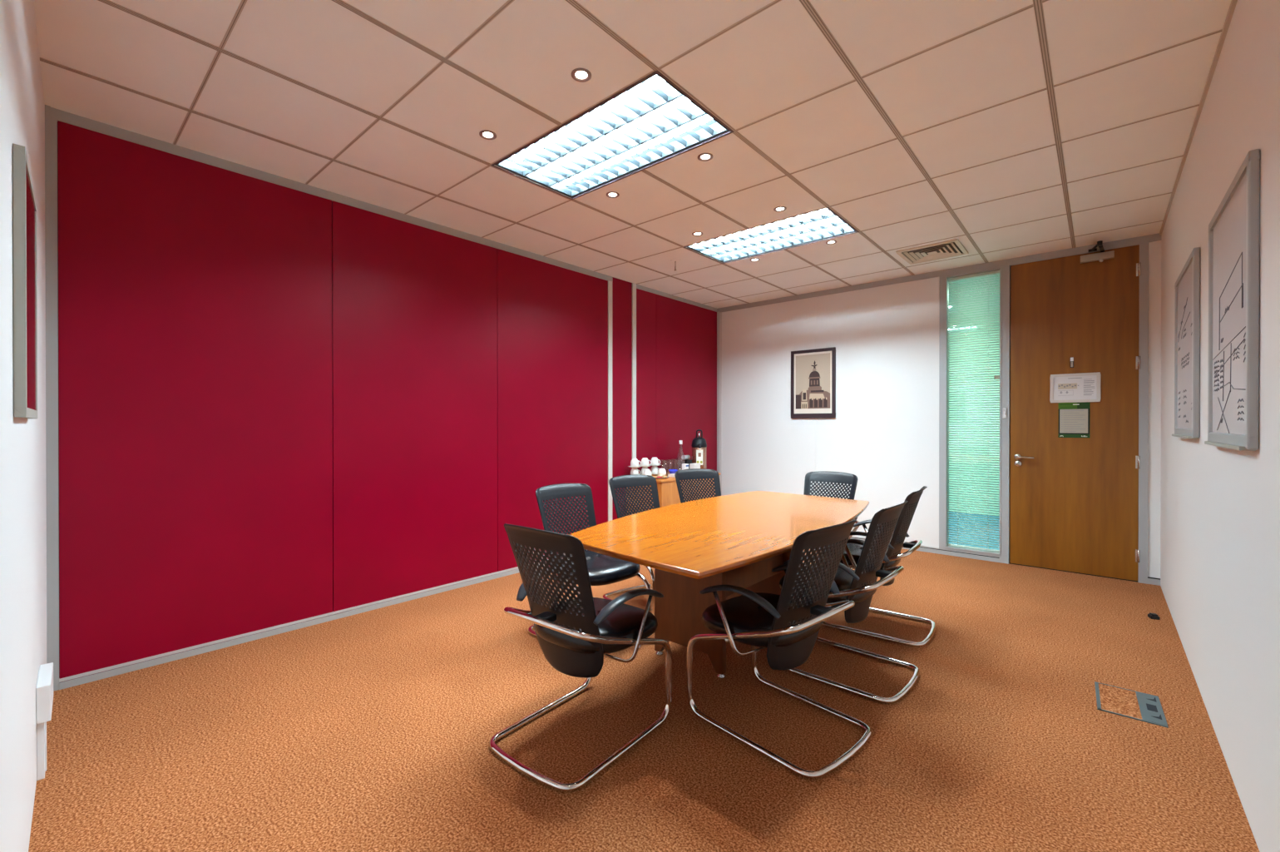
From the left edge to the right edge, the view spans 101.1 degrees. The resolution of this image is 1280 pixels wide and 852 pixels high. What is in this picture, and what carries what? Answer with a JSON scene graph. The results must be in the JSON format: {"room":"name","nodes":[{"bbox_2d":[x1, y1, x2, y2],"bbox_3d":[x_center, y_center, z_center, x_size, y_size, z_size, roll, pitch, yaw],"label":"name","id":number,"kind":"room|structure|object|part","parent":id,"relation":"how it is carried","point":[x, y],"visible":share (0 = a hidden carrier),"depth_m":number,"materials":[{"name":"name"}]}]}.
{"room":"meeting room","nodes":[
{"label":"meeting room","id":0,"kind":"room"},
{"bbox_2d":[0,0,46,851],"bbox_3d":[-1.312,-0.125,1.022,4.221,2.732,0.100,0,0,43],"label":"wall","id":1,"kind":"structure","parent":0,"point":[22,441],"depth_m":1.30,"materials":[{"name":"white paint"}]},
{"bbox_2d":[12,143,37,418],"bbox_3d":[-1.589,-0.331,1.364,0.482,0.620,0.020,0,0,43],"label":"wall picture","id":2,"kind":"object","parent":1,"relation":"attached to","point":[24,205],"visible":1,"depth_m":1.21,"materials":[{"name":"grey"}]},
{"bbox_2d":[35,662,53,780],"bbox_3d":[-2.128,1.053,1.883,0.250,0.330,0.034,0,0,43],"label":"box","id":3,"kind":"object","parent":1,"relation":"attached to","point":[44,689],"visible":1,"depth_m":1.81,"materials":[{"name":"white plastic"}]},
{"bbox_2d":[57,120,716,682],"bbox_3d":[-0.933,-0.142,4.521,0.120,2.742,5.844,0,0,41],"label":"wall","id":4,"kind":"structure","parent":0,"point":[278,404],"depth_m":3.16,"materials":[{"name":"red"}]},
{"bbox_2d":[44,104,59,691],"bbox_3d":[-2.698,-0.120,2.409,0.026,2.672,0.047,0,0,41],"label":"trim","id":5,"kind":"structure","parent":4,"relation":"attached to","point":[51,113],"depth_m":2.41,"materials":[{"name":"grey metal"}]},
{"bbox_2d":[59,560,544,689],"bbox_3d":[-0.858,1.185,4.522,0.022,0.048,5.550,0,0,41],"label":"baseboard","id":6,"kind":"structure","parent":4,"relation":"attached to","point":[165,659],"depth_m":3.00,"materials":[{"name":"grey metal"}]},
{"bbox_2d":[57,108,716,311],"bbox_3d":[-0.859,-1.438,4.514,0.018,0.050,5.550,0,0,41],"label":"trim","id":7,"kind":"structure","parent":4,"relation":"attached to","point":[64,116],"depth_m":3.17,"materials":[{"name":"grey"}]},
{"bbox_2d":[607,280,612,521],"bbox_3d":[-0.296,-0.121,5.162,0.020,2.595,0.055,0,0,41],"label":"trim","id":8,"kind":"structure","parent":4,"relation":"attached to","point":[610,283],"depth_m":5.15,"materials":[{"name":"white metal"}]},
{"bbox_2d":[632,282,636,458],"bbox_3d":[-0.063,-0.145,5.428,0.020,2.642,0.055,0,0,41],"label":"trim","id":9,"kind":"structure","parent":4,"relation":"attached to","point":[634,288],"depth_m":5.42,"materials":[{"name":"white metal"}]},
{"bbox_2d":[33,0,1231,317],"bbox_3d":[1.909,-1.561,3.796,5.800,0.200,8.900,0,0,41],"label":"ceiling","id":10,"kind":"structure","parent":0,"point":[778,59],"depth_m":2.40,"materials":[{"name":"tile"}]},
{"bbox_2d":[479,129,496,139],"bbox_3d":[-0.760,-1.454,2.633,0.084,0.006,0.084,0,0,41],"label":"recessed light","id":11,"kind":"object","parent":10,"relation":"in","point":[485,134],"visible":1,"depth_m":2.63,"materials":[{"name":"white metal"}]},
{"bbox_3d":[-0.760,-1.455,2.633,0.047,0.002,0.047,0,0,41],"label":"bulb","id":12,"kind":"part","parent":11,"relation":"part of","materials":[{"name":"white glass"}]},
{"bbox_2d":[571,67,591,82],"bbox_3d":[-0.243,-1.452,2.181,0.084,0.006,0.084,0,0,41],"label":"recessed light","id":13,"kind":"object","parent":10,"relation":"in","point":[581,75],"visible":1,"depth_m":2.18,"materials":[{"name":"silver metal"}]},
{"bbox_3d":[-0.243,-1.453,2.181,0.047,0.002,0.047,0,0,41],"label":"bulb","id":14,"kind":"part","parent":13,"relation":"part of","materials":[{"name":"white glass"}]},
{"bbox_2d":[490,70,734,199],"bbox_3d":[-0.184,-1.494,2.770,1.200,0.082,0.600,0,0,41],"label":"fluorescent panel","id":15,"kind":"object","parent":10,"relation":"attached to","point":[651,121],"visible":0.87,"depth_m":2.73,"materials":[{"name":"grey"}]},
{"bbox_2d":[606,191,619,197],"bbox_3d":[-0.172,-1.456,3.320,0.084,0.006,0.084,0,0,41],"label":"recessed light","id":16,"kind":"object","parent":10,"relation":"in","point":[612,194],"visible":1,"depth_m":3.31,"materials":[{"name":"white"}]},
{"bbox_2d":[39,0,1222,303],"bbox_3d":[0.555,-1.472,3.116,3.941,0.034,5.794,0,0,41],"label":"grid","id":17,"kind":"object","parent":10,"relation":"attached to","point":[1037,4],"visible":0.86,"depth_m":2.44,"materials":[{"name":"beige metal"}]},
{"bbox_2d":[670,258,680,270],"bbox_3d":[0.312,-1.419,4.654,0.090,0.090,0.090,0,0,41],"label":"sprinkler","id":18,"kind":"object","parent":10,"relation":"attached to","point":[674,260],"visible":1,"depth_m":4.64,"materials":[{"name":"plastic"}]},
{"bbox_3d":[0.312,-1.460,4.654,0.090,0.008,0.090,0,0,41],"label":"plate","id":19,"kind":"part","parent":18,"relation":"part of","materials":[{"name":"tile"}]},
{"bbox_2d":[691,231,702,236],"bbox_3d":[0.438,-1.458,4.001,0.084,0.006,0.084,0,0,41],"label":"recessed light","id":20,"kind":"object","parent":10,"relation":"in","point":[697,233],"visible":1,"depth_m":4.00,"materials":[{"name":"white"}]},
{"bbox_2d":[697,153,712,161],"bbox_3d":[0.354,-1.455,2.851,0.084,0.006,0.084,0,0,41],"label":"recessed light","id":21,"kind":"object","parent":10,"relation":"in","point":[704,156],"visible":1,"depth_m":2.85,"materials":[{"name":"white"}]},
{"bbox_3d":[0.354,-1.455,2.851,0.047,0.002,0.047,0,0,41],"label":"bulb","id":22,"kind":"part","parent":21,"relation":"part of","materials":[{"name":"white glass"}]},
{"bbox_2d":[750,257,759,261],"bbox_3d":[1.010,-1.461,4.632,0.084,0.006,0.084,0,0,41],"label":"recessed light","id":23,"kind":"object","parent":10,"relation":"in","point":[753,259],"visible":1,"depth_m":4.63,"materials":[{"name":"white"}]},
{"bbox_2d":[683,207,859,263],"bbox_3d":[1.000,-1.499,4.125,1.200,0.082,0.600,0,0,41],"label":"fluorescent panel","id":24,"kind":"object","parent":10,"relation":"attached to","point":[823,224],"visible":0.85,"depth_m":4.14,"materials":[{"name":"grey plastic"}]},
{"bbox_2d":[773,206,786,212],"bbox_3d":[0.942,-1.457,3.539,0.084,0.006,0.084,0,0,41],"label":"recessed light","id":25,"kind":"object","parent":10,"relation":"in","point":[778,209],"visible":1,"depth_m":3.54,"materials":[{"name":"white"}]},
{"bbox_2d":[825,240,836,244],"bbox_3d":[1.522,-1.459,4.187,0.084,0.006,0.084,0,0,41],"label":"recessed light","id":26,"kind":"object","parent":10,"relation":"in","point":[829,242],"visible":1,"depth_m":4.18,"materials":[{"name":"white"}]},
{"bbox_2d":[895,238,968,264],"bbox_3d":[2.458,-1.456,4.425,0.456,0.013,0.450,0,0,41],"label":"ceiling vent","id":27,"kind":"object","parent":10,"relation":"in","point":[952,248],"visible":1,"depth_m":4.42,"materials":[{"name":"beige metal"}]},
{"bbox_2d":[28,511,1259,851],"bbox_3d":[1.876,1.236,3.768,5.800,0.050,8.800,0,0,41],"label":"floor","id":28,"kind":"structure","parent":0,"point":[372,730],"depth_m":2.04,"materials":[{"name":"carpet"}]},
{"bbox_2d":[489,523,672,791],"bbox_3d":[-0.235,0.789,2.091,0.546,0.857,0.622,0,0,38],"label":"chair","id":29,"kind":"object","parent":28,"relation":"on","point":[575,635],"visible":1,"depth_m":1.95,"materials":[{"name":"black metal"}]},
{"bbox_3d":[-0.406,0.657,2.259,0.063,0.088,0.351,0,0,32],"label":"armrest","id":30,"kind":"part","parent":29,"relation":"part of","materials":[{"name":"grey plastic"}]},
{"bbox_3d":[-0.335,0.654,1.961,0.413,0.587,0.215,0,0,38],"label":"backrest","id":31,"kind":"part","parent":29,"relation":"part of","materials":[{"name":"black plastic"}]},
{"bbox_3d":[-0.235,0.955,2.091,0.469,0.524,0.622,0,0,38],"label":"frame","id":32,"kind":"part","parent":29,"relation":"part of","materials":[{"name":"silver metal"}]},
{"bbox_3d":[-0.182,0.796,2.160,0.464,0.098,0.430,0,0,38],"label":"seat","id":33,"kind":"part","parent":29,"relation":"part of","materials":[{"name":"black leather"}]},
{"bbox_3d":[-0.029,0.658,1.968,0.063,0.088,0.351,0,0,44],"label":"armrest","id":34,"kind":"part","parent":29,"relation":"part of","materials":[{"name":"grey plastic"}]},
{"bbox_2d":[528,483,651,637],"bbox_3d":[-0.315,0.785,3.063,0.546,0.857,0.622,0,0,-45],"label":"chair","id":35,"kind":"object","parent":28,"relation":"on","point":[602,569],"visible":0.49,"depth_m":3.12,"materials":[{"name":"grey plastic"}]},
{"bbox_3d":[-0.429,0.650,3.178,0.413,0.587,0.215,0,0,-45],"label":"backrest","id":36,"kind":"part","parent":35,"relation":"part of","materials":[{"name":"black plastic"}]},
{"bbox_3d":[-0.315,0.952,3.063,0.469,0.524,0.622,0,0,-45],"label":"frame","id":37,"kind":"part","parent":35,"relation":"part of","materials":[{"name":"silver metal"}]},
{"bbox_3d":[-0.253,0.793,3.001,0.464,0.098,0.430,0,0,-45],"label":"seat","id":38,"kind":"part","parent":35,"relation":"part of","materials":[{"name":"black leather"}]},
{"bbox_2d":[602,474,660,614],"bbox_3d":[0.075,0.783,3.609,0.546,0.857,0.622,0,0,-37],"label":"chair","id":39,"kind":"object","parent":28,"relation":"on","point":[633,480],"visible":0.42,"depth_m":3.77,"materials":[{"name":"grey plastic"}]},
{"bbox_3d":[0.075,0.950,3.610,0.469,0.524,0.622,0,0,-37],"label":"frame","id":40,"kind":"part","parent":39,"relation":"part of","materials":[{"name":"silver metal"}]},
{"bbox_3d":[-0.022,0.648,3.739,0.413,0.587,0.215,0,0,-37],"label":"backrest","id":41,"kind":"part","parent":39,"relation":"part of","materials":[{"name":"black plastic"}]},
{"bbox_2d":[626,472,720,514],"bbox_3d":[0.374,0.860,5.539,0.500,0.690,1.040,0,0,41],"label":"base cabinet","id":42,"kind":"object","parent":28,"relation":"on","point":[668,492],"visible":0.21,"depth_m":5.13,"materials":[{"name":"brown wood"}]},
{"bbox_2d":[642,469,652,475],"bbox_3d":[0.073,0.476,5.234,0.088,0.080,0.096,0,0,-35],"label":"teacup","id":43,"kind":"object","parent":42,"relation":"on","point":[645,471],"visible":0.7,"depth_m":5.20,"materials":[{"name":"white ceramic"}]},
{"bbox_2d":[657,468,666,475],"bbox_3d":[0.222,0.476,5.405,0.096,0.080,0.088,0,0,32],"label":"teacup","id":44,"kind":"object","parent":42,"relation":"on","point":[661,471],"visible":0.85,"depth_m":5.37,"materials":[{"name":"white ceramic"}]},
{"bbox_2d":[655,475,668,479],"bbox_3d":[0.200,0.508,5.177,0.173,0.016,0.173,0,0,41],"label":"plate","id":45,"kind":"object","parent":42,"relation":"on","point":[660,476],"visible":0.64,"depth_m":5.12,"materials":[{"name":"white"}]},
{"bbox_2d":[667,473,675,477],"bbox_3d":[0.353,0.501,5.336,0.100,0.030,0.100,0,0,41],"label":"napkin stack","id":46,"kind":"object","parent":42,"relation":"on","point":[672,475],"visible":0.46,"depth_m":5.31,"materials":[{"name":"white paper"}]},
{"bbox_2d":[668,469,677,473],"bbox_3d":[0.348,0.485,5.505,0.100,0.060,0.100,0,0,41],"label":"glass bowl","id":47,"kind":"object","parent":42,"relation":"on","point":[671,471],"visible":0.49,"depth_m":5.47,"materials":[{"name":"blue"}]},
{"bbox_3d":[0.365,0.842,5.211,0.018,0.599,0.502,0,0,41],"label":"door","id":48,"kind":"part","parent":42,"relation":"part of","materials":[{"name":"brown wood"}]},
{"bbox_2d":[682,463,688,469],"bbox_3d":[0.475,0.455,5.505,0.051,0.120,0.055,0,0,41],"label":"carton","id":49,"kind":"object","parent":42,"relation":"on","point":[684,466],"visible":0.54,"depth_m":5.49,"materials":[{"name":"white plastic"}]},
{"bbox_2d":[679,459,691,469],"bbox_3d":[0.522,0.448,5.989,0.105,0.131,0.108,0,0,41],"label":"box","id":50,"kind":"object","parent":42,"relation":"on","point":[686,461],"visible":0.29,"depth_m":5.96,"materials":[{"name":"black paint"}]},
{"bbox_2d":[681,454,690,459],"bbox_3d":[0.521,0.357,5.991,0.052,0.052,0.100,0,0,41],"label":"paper roll","id":51,"kind":"object","parent":50,"relation":"on","point":[683,457],"visible":0.97,"depth_m":5.96,"materials":[{"name":"white paper"}]},
{"bbox_2d":[689,463,700,469],"bbox_3d":[0.584,0.456,5.585,0.060,0.118,0.110,0,0,41],"label":"box","id":52,"kind":"object","parent":42,"relation":"on","point":[691,465],"visible":0.46,"depth_m":5.55,"materials":[{"name":"white cardboard"}]},
{"bbox_2d":[691,429,706,469],"bbox_3d":[0.649,0.276,5.815,0.173,0.476,0.188,0,0,43],"label":"coffee airpot","id":53,"kind":"object","parent":42,"relation":"on","point":[699,445],"visible":0.91,"depth_m":5.76,"materials":[{"name":"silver metal"}]},
{"bbox_3d":[0.660,0.183,5.814,0.171,0.113,0.190,0,0,-35],"label":"pump lid","id":54,"kind":"part","parent":53,"relation":"part of","materials":[{"name":"black plastic"}]},
{"bbox_3d":[0.654,0.088,5.816,0.073,0.100,0.030,0,0,3],"label":"carry handle","id":55,"kind":"part","parent":53,"relation":"part of","materials":[{"name":"black plastic"}]},
{"bbox_3d":[0.698,0.841,5.592,0.018,0.599,0.502,0,0,41],"label":"door","id":56,"kind":"part","parent":42,"relation":"part of","materials":[{"name":"brown wood"}]},
{"bbox_3d":[0.154,0.506,5.526,0.139,0.018,0.139,0,0,41],"label":"saucer","id":57,"kind":"object","parent":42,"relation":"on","visible":0},
{"bbox_2d":[650,465,659,474],"bbox_3d":[0.157,0.462,5.524,0.096,0.080,0.088,0,0,18],"label":"teacup","id":58,"kind":"object","parent":57,"relation":"on","point":[654,470],"visible":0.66,"depth_m":5.49,"materials":[{"name":"white ceramic"}]},
{"bbox_3d":[0.154,0.413,5.525,0.139,0.018,0.139,0,0,41],"label":"saucer","id":59,"kind":"object","parent":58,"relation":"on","visible":0},
{"bbox_2d":[650,456,660,464],"bbox_3d":[0.155,0.368,5.521,0.088,0.080,0.096,0,0,-26],"label":"teacup","id":60,"kind":"object","parent":59,"relation":"on","point":[654,461],"visible":0.99,"depth_m":5.49,"materials":[{"name":"white ceramic"}]},
{"bbox_3d":[-0.055,0.507,5.303,0.139,0.018,0.139,0,0,41],"label":"saucer","id":61,"kind":"object","parent":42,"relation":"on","visible":0},
{"bbox_2d":[630,468,640,474],"bbox_3d":[-0.051,0.463,5.301,0.096,0.080,0.088,0,0,18],"label":"teacup","id":62,"kind":"object","parent":61,"relation":"on","point":[634,471],"visible":0.84,"depth_m":5.27,"materials":[{"name":"white ceramic"}]},
{"bbox_3d":[-0.055,0.413,5.302,0.139,0.018,0.139,0,0,41],"label":"saucer","id":63,"kind":"object","parent":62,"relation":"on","visible":0},
{"bbox_2d":[630,458,641,466],"bbox_3d":[-0.051,0.369,5.300,0.096,0.080,0.088,0,0,29],"label":"teacup","id":64,"kind":"object","parent":63,"relation":"on","point":[635,462],"visible":1,"depth_m":5.27,"materials":[{"name":"white ceramic"}]},
{"bbox_3d":[0.051,0.507,5.416,0.139,0.018,0.139,0,0,41],"label":"saucer","id":65,"kind":"object","parent":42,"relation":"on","visible":0},
{"bbox_2d":[640,466,650,474],"bbox_3d":[0.055,0.462,5.415,0.096,0.080,0.088,0,0,18],"label":"teacup","id":66,"kind":"object","parent":65,"relation":"on","point":[643,469],"visible":0.55,"depth_m":5.39,"materials":[{"name":"white ceramic"}]},
{"bbox_3d":[0.051,0.413,5.416,0.139,0.018,0.139,0,0,41],"label":"saucer","id":67,"kind":"object","parent":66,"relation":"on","visible":0},
{"bbox_2d":[640,457,651,465],"bbox_3d":[0.054,0.368,5.418,0.096,0.080,0.088,0,0,-33],"label":"teacup","id":68,"kind":"object","parent":67,"relation":"on","point":[644,461],"visible":0.99,"depth_m":5.38,"materials":[{"name":"white ceramic"}]},
{"bbox_2d":[674,468,721,503],"bbox_3d":[0.552,0.782,4.108,0.546,0.857,0.622,0,0,-25],"label":"chair","id":69,"kind":"object","parent":28,"relation":"on","point":[692,473],"visible":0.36,"depth_m":4.30,"materials":[{"name":"grey plastic"}]},
{"bbox_2d":[568,490,869,677],"bbox_3d":[0.526,0.845,2.787,1.014,0.740,2.042,0,0,41],"label":"conference table","id":70,"kind":"object","parent":28,"relation":"on","point":[737,539],"visible":0.7,"depth_m":2.61,"materials":[{"name":"brown wood"}]},
{"bbox_3d":[0.248,0.851,2.681,0.422,0.692,0.036,0,0,41],"label":"pedestal panel","id":71,"kind":"part","parent":70,"relation":"part of","materials":[{"name":"brown wood"}]},
{"bbox_3d":[0.605,0.677,2.838,0.028,0.345,0.671,0,0,41],"label":"modesty panel","id":72,"kind":"part","parent":70,"relation":"part of","materials":[{"name":"brown wood"}]},
{"bbox_3d":[0.721,0.849,3.206,0.480,0.692,0.036,0,0,41],"label":"pedestal panel","id":73,"kind":"part","parent":70,"relation":"part of","materials":[{"name":"brown wood"}]},
{"bbox_2d":[686,518,871,779],"bbox_3d":[0.572,0.788,2.154,0.546,0.857,0.622,0,0,-41],"label":"chair","id":74,"kind":"object","parent":28,"relation":"on","point":[787,625],"visible":1,"depth_m":2.02,"materials":[{"name":"grey plastic"}]},
{"bbox_3d":[0.373,0.658,2.020,0.351,0.088,0.063,0,0,43],"label":"armrest","id":75,"kind":"part","parent":74,"relation":"part of","materials":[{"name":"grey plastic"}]},
{"bbox_3d":[0.515,0.796,2.220,0.464,0.098,0.430,0,0,-41],"label":"seat","id":76,"kind":"part","parent":74,"relation":"part of","materials":[{"name":"black leather"}]},
{"bbox_3d":[0.572,0.955,2.155,0.469,0.524,0.622,0,0,-41],"label":"frame","id":77,"kind":"part","parent":74,"relation":"part of","materials":[{"name":"silver metal"}]},
{"bbox_3d":[0.733,0.657,2.332,0.063,0.088,0.351,0,0,-35],"label":"armrest","id":78,"kind":"part","parent":74,"relation":"part of","materials":[{"name":"grey plastic"}]},
{"bbox_3d":[0.678,0.654,2.031,0.413,0.587,0.215,0,0,-41],"label":"backrest","id":79,"kind":"part","parent":74,"relation":"part of","materials":[{"name":"black plastic"}]},
{"bbox_2d":[803,470,859,548],"bbox_3d":[1.325,0.782,3.897,0.546,0.857,0.622,0,0,43],"label":"chair","id":80,"kind":"object","parent":28,"relation":"on","point":[827,476],"visible":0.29,"depth_m":4.05,"materials":[{"name":"grey plastic"}]},
{"bbox_3d":[1.325,0.949,3.897,0.469,0.524,0.622,0,0,43],"label":"frame","id":81,"kind":"part","parent":80,"relation":"part of","materials":[{"name":"silver metal"}]},
{"bbox_2d":[779,500,919,703],"bbox_3d":[1.029,0.787,2.637,0.622,0.857,0.546,0,0,42],"label":"chair","id":82,"kind":"object","parent":28,"relation":"on","point":[859,585],"visible":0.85,"depth_m":2.47,"materials":[{"name":"grey plastic"}]},
{"bbox_3d":[0.847,0.656,2.480,0.351,0.088,0.063,0,0,36],"label":"armrest","id":83,"kind":"part","parent":82,"relation":"part of","materials":[{"name":"grey plastic"}]},
{"bbox_3d":[0.964,0.794,2.696,0.430,0.098,0.464,0,0,42],"label":"seat","id":84,"kind":"part","parent":82,"relation":"part of","materials":[{"name":"black leather"}]},
{"bbox_3d":[1.029,0.953,2.638,0.622,0.524,0.469,0,0,42],"label":"frame","id":85,"kind":"part","parent":82,"relation":"part of","materials":[{"name":"silver metal"}]},
{"bbox_3d":[1.167,0.655,2.833,0.063,0.088,0.351,0,0,-42],"label":"armrest","id":86,"kind":"part","parent":82,"relation":"part of","materials":[{"name":"grey plastic"}]},
{"bbox_3d":[1.149,0.652,2.527,0.215,0.587,0.413,0,0,42],"label":"backrest","id":87,"kind":"part","parent":82,"relation":"part of","materials":[{"name":"black plastic"}]},
{"bbox_2d":[821,485,935,647],"bbox_3d":[1.445,0.785,3.218,0.622,0.857,0.546,0,0,37],"label":"chair","id":88,"kind":"object","parent":28,"relation":"on","point":[852,552],"visible":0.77,"depth_m":3.06,"materials":[{"name":"grey plastic"}]},
{"bbox_3d":[1.375,0.792,3.271,0.430,0.098,0.464,0,0,37],"label":"seat","id":89,"kind":"part","parent":88,"relation":"part of","materials":[{"name":"black leather"}]},
{"bbox_3d":[1.278,0.654,3.046,0.351,0.088,0.063,0,0,31],"label":"armrest","id":90,"kind":"part","parent":88,"relation":"part of","materials":[{"name":"grey plastic"}]},
{"bbox_3d":[1.445,0.951,3.219,0.622,0.524,0.469,0,0,37],"label":"frame","id":91,"kind":"part","parent":88,"relation":"part of","materials":[{"name":"silver metal"}]},
{"bbox_3d":[1.565,0.653,3.425,0.351,0.088,0.063,0,0,43],"label":"armrest","id":92,"kind":"part","parent":88,"relation":"part of","materials":[{"name":"grey plastic"}]},
{"bbox_3d":[1.574,0.650,3.120,0.215,0.587,0.413,0,0,37],"label":"backrest","id":93,"kind":"part","parent":88,"relation":"part of","materials":[{"name":"black plastic"}]},
{"bbox_2d":[1094,681,1168,727],"bbox_3d":[2.143,1.214,2.309,0.216,0.006,0.308,0,0,39],"label":"floor outlet cover","id":94,"kind":"object","parent":28,"relation":"on","point":[1131,704],"visible":1,"depth_m":2.30,"materials":[{"name":"silver metal"}]},
{"bbox_2d":[1147,612,1160,619],"bbox_3d":[3.240,1.198,3.319,0.044,0.030,0.048,0,0,24],"label":"door stop","id":95,"kind":"object","parent":28,"relation":"on","point":[1153,615],"visible":1,"depth_m":3.30,"materials":[{"name":"black rubber"}]},
{"bbox_2d":[721,240,1161,578],"bbox_3d":[2.532,-0.155,5.306,4.065,2.722,0.100,0,0,41],"label":"wall","id":96,"kind":"structure","parent":0,"point":[884,431],"depth_m":5.46,"materials":[{"name":"white paint"}]},
{"bbox_2d":[716,311,721,495],"bbox_3d":[0.996,-0.113,6.582,0.064,2.630,0.022,0,0,41],"label":"trim","id":97,"kind":"structure","parent":96,"relation":"attached to","point":[719,314],"depth_m":6.57,"materials":[{"name":"silver metal"}]},
{"bbox_2d":[790,346,835,418],"bbox_3d":[1.896,-0.463,5.779,0.504,0.755,0.023,0,0,41],"label":"framed picture","id":98,"kind":"object","parent":96,"relation":"attached to","point":[812,371],"visible":1,"depth_m":5.77,"materials":[{"name":"grey"}]},
{"bbox_2d":[795,352,830,409],"bbox_3d":[1.893,-0.487,5.776,0.392,0.594,0.003,0,0,41],"label":"print","id":99,"kind":"object","parent":98,"relation":"attached to","point":[812,369],"depth_m":5.77,"materials":[{"name":"beige paper"}]},
{"bbox_2d":[716,232,1161,312],"bbox_3d":[2.464,-1.439,5.295,3.959,0.054,0.020,0,0,41],"label":"trim","id":100,"kind":"structure","parent":96,"relation":"attached to","point":[1155,237],"depth_m":4.88,"materials":[{"name":"grey"}]},
{"bbox_2d":[938,264,1010,563],"bbox_3d":[3.064,-0.103,4.829,0.545,2.622,0.120,0,0,41],"label":"window","id":101,"kind":"structure","parent":96,"relation":"in","point":[1005,270],"depth_m":4.74,"materials":[{"name":"grey"}]},
{"bbox_2d":[948,270,999,551],"bbox_3d":[3.055,-0.132,4.824,0.412,2.514,0.057,0,0,41],"label":"blind","id":102,"kind":"object","parent":101,"relation":"attached to","point":[989,274],"visible":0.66,"depth_m":4.83,"materials":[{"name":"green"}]},
{"bbox_3d":[2.973,-0.125,4.915,0.002,2.485,0.027,0,0,41],"label":"ladder cord","id":103,"kind":"part","parent":102,"relation":"part of","materials":[{"name":"fabric"}]},
{"bbox_3d":[3.064,1.118,4.840,0.406,0.014,0.018,0,0,41],"label":"rail","id":104,"kind":"part","parent":102,"relation":"part of","materials":[{"name":"white plastic"}]},
{"bbox_3d":[3.151,-0.125,4.759,0.002,2.485,0.027,0,0,41],"label":"ladder cord","id":105,"kind":"part","parent":102,"relation":"part of","materials":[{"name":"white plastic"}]},
{"bbox_3d":[3.178,-0.433,4.684,0.044,0.038,0.012,0,0,41],"label":"tilt knob","id":106,"kind":"part","parent":102,"relation":"part of","materials":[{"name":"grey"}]},
{"bbox_2d":[1002,408,1006,418],"bbox_3d":[3.203,-0.112,4.626,0.029,0.089,0.014,0,0,41],"label":"light switch","id":107,"kind":"object","parent":101,"relation":"attached to","point":[1004,410],"visible":1,"depth_m":4.62,"materials":[{"name":"white plastic"}]},
{"bbox_2d":[850,535,1160,585],"bbox_3d":[2.478,1.178,5.286,3.915,0.056,0.017,0,0,41],"label":"baseboard","id":108,"kind":"structure","parent":96,"relation":"attached to","point":[1153,580],"depth_m":4.86,"materials":[{"name":"grey"}]},
{"bbox_2d":[1009,244,1141,580],"bbox_3d":[3.551,-0.101,4.335,0.826,2.604,0.106,0,0,41],"label":"door","id":109,"kind":"structure","parent":96,"relation":"in","point":[1074,501],"depth_m":4.32,"materials":[{"name":"brown wood"}]},
{"bbox_3d":[3.301,0.269,4.525,0.145,0.052,0.062,0,0,41],"label":"lever handle","id":110,"kind":"part","parent":109,"relation":"part of","materials":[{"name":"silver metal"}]},
{"bbox_2d":[1057,401,1090,437],"bbox_3d":[3.568,-0.048,4.328,0.201,0.290,0.006,0,0,41],"label":"poster","id":111,"kind":"object","parent":109,"relation":"attached to","point":[1074,418],"visible":1,"depth_m":4.33,"materials":[{"name":"green paper"}]},
{"bbox_2d":[1080,240,1114,263],"bbox_3d":[3.594,-1.365,4.139,0.206,0.117,0.248,0,0,41],"label":"door closer","id":112,"kind":"object","parent":109,"relation":"attached to","point":[1103,255],"depth_m":4.19,"materials":[{"name":"silver metal"}]},
{"bbox_3d":[3.588,-1.401,4.139,0.099,0.046,0.241,0,0,41],"label":"folding arm","id":113,"kind":"part","parent":112,"relation":"part of","materials":[{"name":"black paint"}]},
{"bbox_2d":[1008,242,1148,583],"bbox_3d":[3.601,-0.101,4.363,0.876,2.620,0.114,0,0,41],"label":"door frame","id":114,"kind":"structure","parent":96,"relation":"attached to","point":[1144,247],"depth_m":4.06,"materials":[{"name":"grey metal"}]},
{"bbox_3d":[3.569,-0.312,4.322,0.322,0.237,0.012,0,0,41],"label":"notice frame","id":115,"kind":"part","parent":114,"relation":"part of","materials":[{"name":"white paper"}]},
{"bbox_2d":[948,313,999,515],"bbox_3d":[4.804,-0.175,7.114,5.800,2.850,0.100,0,0,41],"label":"wall","id":116,"kind":"structure","parent":0,"point":[998,313],"depth_m":7.23,"materials":[{"name":"white"}]},
{"bbox_2d":[1160,0,1279,851],"bbox_3d":[2.036,-0.133,1.726,0.100,2.742,6.144,0,0,41],"label":"wall","id":117,"kind":"structure","parent":0,"point":[1220,506],"depth_m":1.80,"materials":[{"name":"white paint"}]},
{"bbox_2d":[1171,247,1200,438],"bbox_3d":[2.827,-0.383,2.735,0.035,0.884,0.815,0,0,41],"label":"whiteboard","id":118,"kind":"object","parent":117,"relation":"attached to","point":[1187,286],"visible":1,"depth_m":2.63,"materials":[{"name":"grey"}]},
{"bbox_2d":[1159,0,1237,235],"bbox_3d":[2.044,-1.448,1.815,0.014,0.020,5.794,0,0,41],"label":"trim","id":119,"kind":"structure","parent":117,"relation":"attached to","point":[1233,2],"depth_m":2.30,"materials":[{"name":"beige metal"}]},
{"bbox_2d":[1204,148,1260,450],"bbox_3d":[2.019,-0.365,1.810,0.035,0.874,0.760,0,0,41],"label":"framed picture","id":120,"kind":"object","parent":117,"relation":"attached to","point":[1234,227],"visible":1,"depth_m":1.70,"materials":[{"name":"grey"}]}
]}

